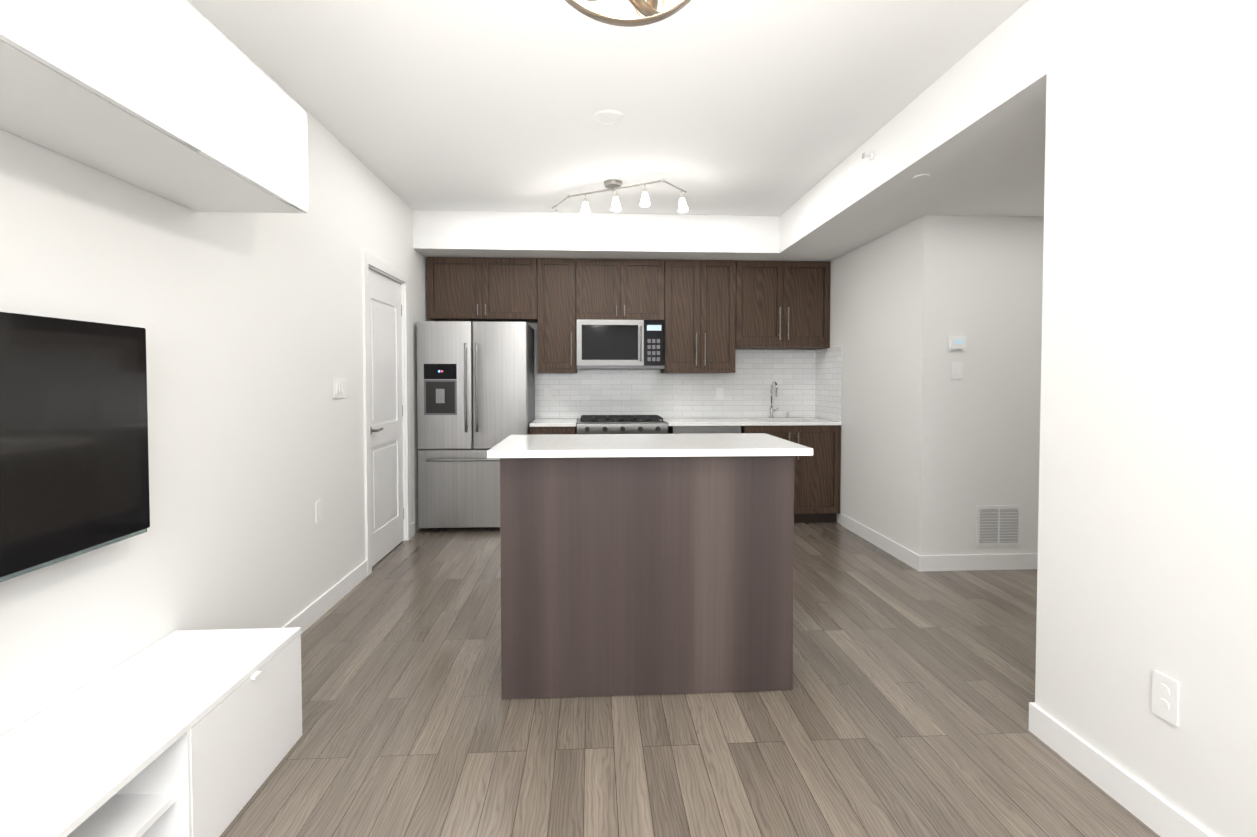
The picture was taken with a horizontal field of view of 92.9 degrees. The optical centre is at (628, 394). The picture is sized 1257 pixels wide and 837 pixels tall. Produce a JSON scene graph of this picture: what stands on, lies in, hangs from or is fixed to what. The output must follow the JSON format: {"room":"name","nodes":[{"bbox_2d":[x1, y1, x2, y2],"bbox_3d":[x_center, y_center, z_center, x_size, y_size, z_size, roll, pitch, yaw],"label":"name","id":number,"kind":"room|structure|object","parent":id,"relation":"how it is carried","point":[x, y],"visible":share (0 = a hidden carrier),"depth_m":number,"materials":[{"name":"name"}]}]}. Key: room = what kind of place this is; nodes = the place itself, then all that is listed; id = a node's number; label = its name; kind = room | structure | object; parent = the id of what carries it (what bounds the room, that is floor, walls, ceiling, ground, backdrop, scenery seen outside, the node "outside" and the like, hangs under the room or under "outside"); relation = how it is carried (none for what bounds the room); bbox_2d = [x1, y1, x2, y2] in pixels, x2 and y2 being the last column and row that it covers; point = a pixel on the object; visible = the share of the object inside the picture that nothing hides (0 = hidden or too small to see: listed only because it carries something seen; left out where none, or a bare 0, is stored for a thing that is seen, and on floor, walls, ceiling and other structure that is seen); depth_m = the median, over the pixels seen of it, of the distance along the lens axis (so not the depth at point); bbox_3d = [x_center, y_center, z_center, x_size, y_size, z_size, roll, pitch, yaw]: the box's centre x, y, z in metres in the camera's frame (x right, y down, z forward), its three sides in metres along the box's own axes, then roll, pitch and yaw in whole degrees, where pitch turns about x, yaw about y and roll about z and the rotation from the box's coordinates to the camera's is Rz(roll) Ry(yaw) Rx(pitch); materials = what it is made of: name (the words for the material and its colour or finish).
{"room":"kitchen","nodes":[
{"label":"kitchen","id":0,"kind":"room"},
{"bbox_2d":[0,0,432,735],"bbox_3d":[-1.713,-0.115,2.294,0.140,2.720,7.450,0,2,-3],"label":"wall","id":1,"kind":"structure","parent":0,"point":[252,324],"depth_m":2.36,"materials":[{"name":"white paint"}]},
{"bbox_2d":[0,312,149,581],"bbox_3d":[-1.532,0.332,1.339,0.100,1.052,1.100,0,2,-3],"label":"tv","id":2,"kind":"object","parent":1,"relation":"attached to","point":[74,469],"visible":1,"depth_m":1.60,"materials":[{"name":"black plastic"},{"name":"glass"}]},
{"bbox_2d":[0,0,211,159],"bbox_3d":[-1.378,-0.860,1.347,0.412,0.380,0.620,0,2,-3],"label":"upper cabinet","id":3,"kind":"object","parent":1,"relation":"attached to","point":[185,103],"depth_m":1.44,"materials":[{"name":"white"}]},
{"bbox_2d":[66,26,307,212],"bbox_3d":[-1.415,-0.877,1.965,0.412,0.380,0.620,0,2,-3],"label":"upper cabinet","id":4,"kind":"object","parent":1,"relation":"attached to","point":[259,162],"depth_m":1.94,"materials":[{"name":"white"}]},
{"bbox_2d":[315,499,322,522],"bbox_3d":[-1.694,0.638,3.272,0.008,0.120,0.075,0,2,-3],"label":"electrical outlet","id":5,"kind":"object","parent":1,"relation":"attached to","point":[318,511],"visible":1,"depth_m":3.27,"materials":[{"name":"white plastic"}]},
{"bbox_2d":[333,378,345,398],"bbox_3d":[-1.711,-0.039,3.543,0.010,0.120,0.165,0,2,-3],"label":"light switch","id":6,"kind":"object","parent":1,"relation":"attached to","point":[339,387],"visible":0.9,"depth_m":3.53,"materials":[{"name":"white plastic"}]},
{"bbox_2d":[281,522,414,633],"bbox_3d":[-1.614,1.202,1.959,0.013,0.105,6.100,0,2,-3],"label":"baseboard","id":7,"kind":"structure","parent":1,"relation":"attached to","point":[306,618],"depth_m":3.38,"materials":[{"name":"white wood"}]},
{"bbox_2d":[368,269,403,566],"bbox_3d":[-1.773,0.157,4.398,0.096,2.046,0.782,0,2,-3],"label":"door","id":8,"kind":"structure","parent":1,"relation":"in","point":[386,405],"depth_m":4.40,"materials":[{"name":"white wood"}]},
{"bbox_2d":[362,251,410,575],"bbox_3d":[-1.829,0.119,4.388,0.156,2.138,0.936,0,2,-3],"label":"door frame","id":9,"kind":"structure","parent":1,"relation":"attached to","point":[373,263],"depth_m":4.25,"materials":[{"name":"white wood"}]},
{"bbox_2d":[190,0,1027,215],"bbox_3d":[0.863,-1.539,2.409,5.620,0.120,7.450,0,2,-3],"label":"ceiling","id":10,"kind":"structure","parent":0,"point":[755,107],"depth_m":2.89,"materials":[{"name":"white paint"}]},
{"bbox_2d":[413,210,779,260],"bbox_3d":[-0.424,-1.404,5.583,3.429,0.319,0.970,0,2,-3],"label":"ceiling bulkhead","id":11,"kind":"object","parent":10,"relation":"attached to","point":[493,234],"visible":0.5,"depth_m":5.12,"materials":[{"name":"white paint"}]},
{"bbox_2d":[593,109,623,123],"bbox_3d":[-0.107,-1.492,3.219,0.170,0.014,0.170,0,2,-3],"label":"detector","id":12,"kind":"object","parent":10,"relation":"attached to","point":[607,116],"visible":1,"depth_m":3.19,"materials":[{"name":"white plastic"}]},
{"bbox_2d":[551,179,687,225],"bbox_3d":[-0.086,-1.422,4.416,1.007,0.219,0.724,0,2,-3],"label":"track light","id":13,"kind":"object","parent":10,"relation":"attached to","point":[612,184],"visible":1,"depth_m":4.26,"materials":[{"name":"silver metal"}]},
{"bbox_2d":[565,0,690,26],"bbox_3d":[-0.005,-1.118,1.261,0.386,0.657,0.323,0,2,-3],"label":"chandelier","id":14,"kind":"object","parent":10,"relation":"hanging from","point":[648,13],"visible":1,"depth_m":1.27,"materials":[{"name":"silver metal"}]},
{"bbox_2d":[528,323,815,418],"bbox_3d":[0.654,-0.214,5.935,5.620,2.720,0.140,0,2,-3],"label":"wall","id":15,"kind":"structure","parent":0,"point":[534,326],"depth_m":5.78,"materials":[{"name":"white paint"}]},
{"bbox_2d":[427,257,494,321],"bbox_3d":[-1.544,-0.964,5.536,0.546,0.551,0.347,0,2,-3],"label":"upper cabinet","id":16,"kind":"object","parent":15,"relation":"attached to","point":[458,288],"depth_m":5.37,"materials":[{"name":"brown wood"}]},
{"bbox_2d":[491,258,538,321],"bbox_3d":[-1.113,-0.965,5.562,0.546,0.551,0.347,0,2,-3],"label":"upper cabinet","id":17,"kind":"object","parent":15,"relation":"attached to","point":[514,281],"depth_m":5.40,"materials":[{"name":"brown wood"}]},
{"bbox_2d":[527,258,582,368],"bbox_3d":[-0.664,-0.741,5.595,0.469,1.001,0.347,0,2,-3],"label":"upper cabinet","id":18,"kind":"object","parent":15,"relation":"attached to","point":[560,279],"depth_m":5.43,"materials":[{"name":"brown wood"}]},
{"bbox_2d":[583,259,626,308],"bbox_3d":[-0.257,-0.966,5.613,0.461,0.551,0.347,0,2,-3],"label":"upper cabinet","id":19,"kind":"object","parent":15,"relation":"attached to","point":[604,280],"depth_m":5.45,"materials":[{"name":"brown wood"}]},
{"bbox_2d":[575,309,646,368],"bbox_3d":[-0.176,-0.494,5.602,0.608,0.507,0.404,0,2,-3],"label":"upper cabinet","id":20,"kind":"object","parent":15,"relation":"attached to","point":[604,338],"depth_m":5.41,"materials":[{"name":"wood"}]},
{"bbox_2d":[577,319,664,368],"bbox_3d":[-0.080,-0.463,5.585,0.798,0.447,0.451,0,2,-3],"label":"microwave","id":21,"kind":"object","parent":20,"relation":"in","point":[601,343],"depth_m":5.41,"materials":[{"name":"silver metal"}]},
{"bbox_2d":[627,259,666,312],"bbox_3d":[0.090,-0.967,5.634,0.461,0.551,0.347,0,2,-3],"label":"upper cabinet","id":22,"kind":"object","parent":15,"relation":"attached to","point":[646,278],"depth_m":5.47,"materials":[{"name":"brown wood"}]},
{"bbox_2d":[647,309,666,368],"bbox_3d":[0.223,-0.494,5.626,0.190,0.507,0.404,0,2,-3],"label":"control panel","id":23,"kind":"object","parent":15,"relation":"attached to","point":[656,319],"depth_m":5.43,"materials":[{"name":"black plastic"}]},
{"bbox_2d":[536,347,841,420],"bbox_3d":[0.503,-0.100,5.547,2.762,0.667,0.617,0,2,-3],"label":"tile backsplash","id":24,"kind":"structure","parent":15,"relation":"attached to","point":[809,383],"depth_m":5.85,"materials":[{"name":"white tile"}]},
{"bbox_2d":[667,260,742,372],"bbox_3d":[0.653,-0.743,5.673,0.781,1.001,0.347,0,2,-3],"label":"upper cabinet","id":25,"kind":"object","parent":15,"relation":"attached to","point":[687,316],"depth_m":5.51,"materials":[{"name":"brown wood"}]},
{"bbox_2d":[743,261,830,344],"bbox_3d":[1.429,-0.864,5.716,0.889,0.761,0.347,0,2,-3],"label":"upper cabinet","id":26,"kind":"object","parent":15,"relation":"attached to","point":[785,302],"depth_m":5.55,"materials":[{"name":"brown wood"}]},
{"bbox_2d":[220,522,1159,836],"bbox_3d":[0.863,1.290,2.486,5.620,0.100,7.450,0,2,-3],"label":"floor","id":27,"kind":"structure","parent":0,"point":[900,708],"depth_m":2.21,"materials":[{"name":"laminate"}]},
{"bbox_2d":[0,627,301,836],"bbox_3d":[-1.334,1.081,0.971,0.449,0.400,2.400,0,2,-3],"label":"media console","id":28,"kind":"object","parent":27,"relation":"on","point":[187,733],"visible":1,"depth_m":1.62,"materials":[{"name":"white wood"}]},
{"bbox_2d":[416,321,534,529],"bbox_3d":[-1.335,0.270,5.347,0.918,1.785,0.763,0,2,-3],"label":"fridge","id":29,"kind":"object","parent":27,"relation":"on","point":[475,392],"visible":0.79,"depth_m":5.04,"materials":[{"name":"silver metal"}]},
{"bbox_2d":[530,425,576,434],"bbox_3d":[-0.678,0.715,5.499,0.395,0.888,0.617,0,2,-3],"label":"base cabinet","id":30,"kind":"object","parent":27,"relation":"on","point":[533,430],"depth_m":5.19,"materials":[{"name":"brown wood"}]},
{"bbox_2d":[577,415,667,433],"bbox_3d":[-0.069,0.671,5.480,0.792,0.936,0.690,0,2,-3],"label":"range","id":31,"kind":"object","parent":27,"relation":"on","point":[622,424],"visible":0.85,"depth_m":5.19,"materials":[{"name":"silver metal"}]},
{"bbox_2d":[500,457,793,698],"bbox_3d":[0.067,0.736,2.752,1.205,0.992,0.606,0,2,-3],"label":"kitchen island","id":32,"kind":"object","parent":27,"relation":"on","point":[638,564],"depth_m":2.45,"materials":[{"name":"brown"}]},
{"bbox_2d":[487,433,812,460],"bbox_3d":[0.077,0.224,2.700,1.300,0.029,0.670,0,2,-3],"label":"island countertop","id":33,"kind":"structure","parent":32,"relation":"on","point":[729,444],"depth_m":2.47,"materials":[{"name":"white stone"}]},
{"bbox_2d":[668,426,740,433],"bbox_3d":[0.677,0.715,5.526,0.605,0.886,0.630,0,2,-3],"label":"dishwasher","id":34,"kind":"object","parent":27,"relation":"on","point":[701,429],"visible":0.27,"depth_m":5.25,"materials":[{"name":"silver metal"}]},
{"bbox_2d":[741,425,840,522],"bbox_3d":[1.444,0.711,5.626,0.877,0.888,0.617,0,2,-3],"label":"base cabinet","id":35,"kind":"object","parent":27,"relation":"on","point":[817,486],"depth_m":5.34,"materials":[{"name":"brown wood"}]},
{"bbox_2d":[529,417,841,426],"bbox_3d":[0.504,0.352,5.550,2.762,0.230,0.635,0,2,-3],"label":"countertop","id":36,"kind":"structure","parent":35,"relation":"on","point":[572,422],"depth_m":5.31,"materials":[{"name":"white stone"}]},
{"bbox_2d":[768,381,789,417],"bbox_3d":[1.478,0.048,5.779,0.199,0.364,0.208,0,2,-3],"label":"faucet","id":37,"kind":"object","parent":36,"relation":"on","point":[771,399],"visible":1,"depth_m":5.84,"materials":[{"name":"silver metal"}]},
{"bbox_2d":[816,215,1043,554],"bbox_3d":[2.722,-0.029,5.031,1.600,2.399,1.919,0,2,-3],"label":"wall","id":38,"kind":"structure","parent":0,"point":[933,454],"depth_m":4.07,"materials":[{"name":"white paint"}]},
{"bbox_2d":[841,513,915,568],"bbox_3d":[1.936,1.128,4.699,0.013,0.105,1.253,0,2,-3],"label":"baseboard","id":39,"kind":"structure","parent":38,"relation":"attached to","point":[914,560],"depth_m":4.58,"materials":[{"name":"white wood"}]},
{"bbox_2d":[951,362,962,378],"bbox_3d":[2.218,-0.162,4.030,0.075,0.120,0.010,0,2,-3],"label":"hall light switch","id":40,"kind":"object","parent":38,"relation":"attached to","point":[956,370],"visible":1,"depth_m":4.03,"materials":[{"name":"white plastic"}]},
{"bbox_2d":[947,336,966,350],"bbox_3d":[2.216,-0.344,4.018,0.130,0.105,0.024,0,2,-3],"label":"thermostat","id":41,"kind":"object","parent":38,"relation":"attached to","point":[956,343],"visible":1,"depth_m":4.01,"materials":[{"name":"white plastic"}]},
{"bbox_2d":[916,553,1037,570],"bbox_3d":[2.623,1.144,4.089,1.313,0.105,0.013,0,2,-3],"label":"baseboard","id":42,"kind":"structure","parent":38,"relation":"attached to","point":[1030,560],"depth_m":4.07,"materials":[{"name":"white wood"}]},
{"bbox_2d":[976,505,1021,546],"bbox_3d":[2.530,0.897,4.079,0.320,0.280,0.009,0,2,-3],"label":"air vent","id":43,"kind":"object","parent":38,"relation":"in","point":[998,525],"visible":1,"depth_m":4.08,"materials":[{"name":"white metal"}]},
{"bbox_2d":[768,0,1155,261],"bbox_3d":[2.575,-1.321,2.518,2.190,0.319,7.450,0,2,-3],"label":"ceiling","id":44,"kind":"structure","parent":0,"point":[967,132],"depth_m":3.00,"materials":[{"name":"white paint"}]},
{"bbox_2d":[862,152,873,159],"bbox_3d":[1.392,-1.388,3.472,0.054,0.044,0.044,0,2,-3],"label":"detector","id":45,"kind":"object","parent":44,"relation":"attached to","point":[870,155],"visible":1,"depth_m":3.47,"materials":[{"name":"white plastic"}]},
{"bbox_2d":[913,174,930,179],"bbox_3d":[1.586,-1.176,3.229,0.090,0.006,0.090,0,2,-3],"label":"detector","id":46,"kind":"object","parent":44,"relation":"attached to","point":[921,176],"visible":0.88,"depth_m":3.22,"materials":[{"name":"white plastic"}]},
{"bbox_2d":[1035,0,1256,836],"bbox_3d":[1.662,0.094,0.477,0.120,2.399,3.410,0,2,-3],"label":"wall","id":47,"kind":"structure","parent":0,"point":[1147,540],"depth_m":1.73,"materials":[{"name":"white paint"}]},
{"bbox_2d":[1028,702,1214,836],"bbox_3d":[1.653,1.237,0.664,0.146,0.105,3.123,0,2,-3],"label":"baseboard","id":48,"kind":"structure","parent":47,"relation":"attached to","point":[1151,809],"depth_m":1.85,"materials":[{"name":"white wood"}]},
{"bbox_2d":[1152,670,1179,725],"bbox_3d":[1.525,0.861,1.697,0.008,0.125,0.075,0,2,-3],"label":"electrical outlet","id":49,"kind":"object","parent":47,"relation":"attached to","point":[1165,696],"visible":1,"depth_m":1.69,"materials":[{"name":"white plastic"}]}
]}

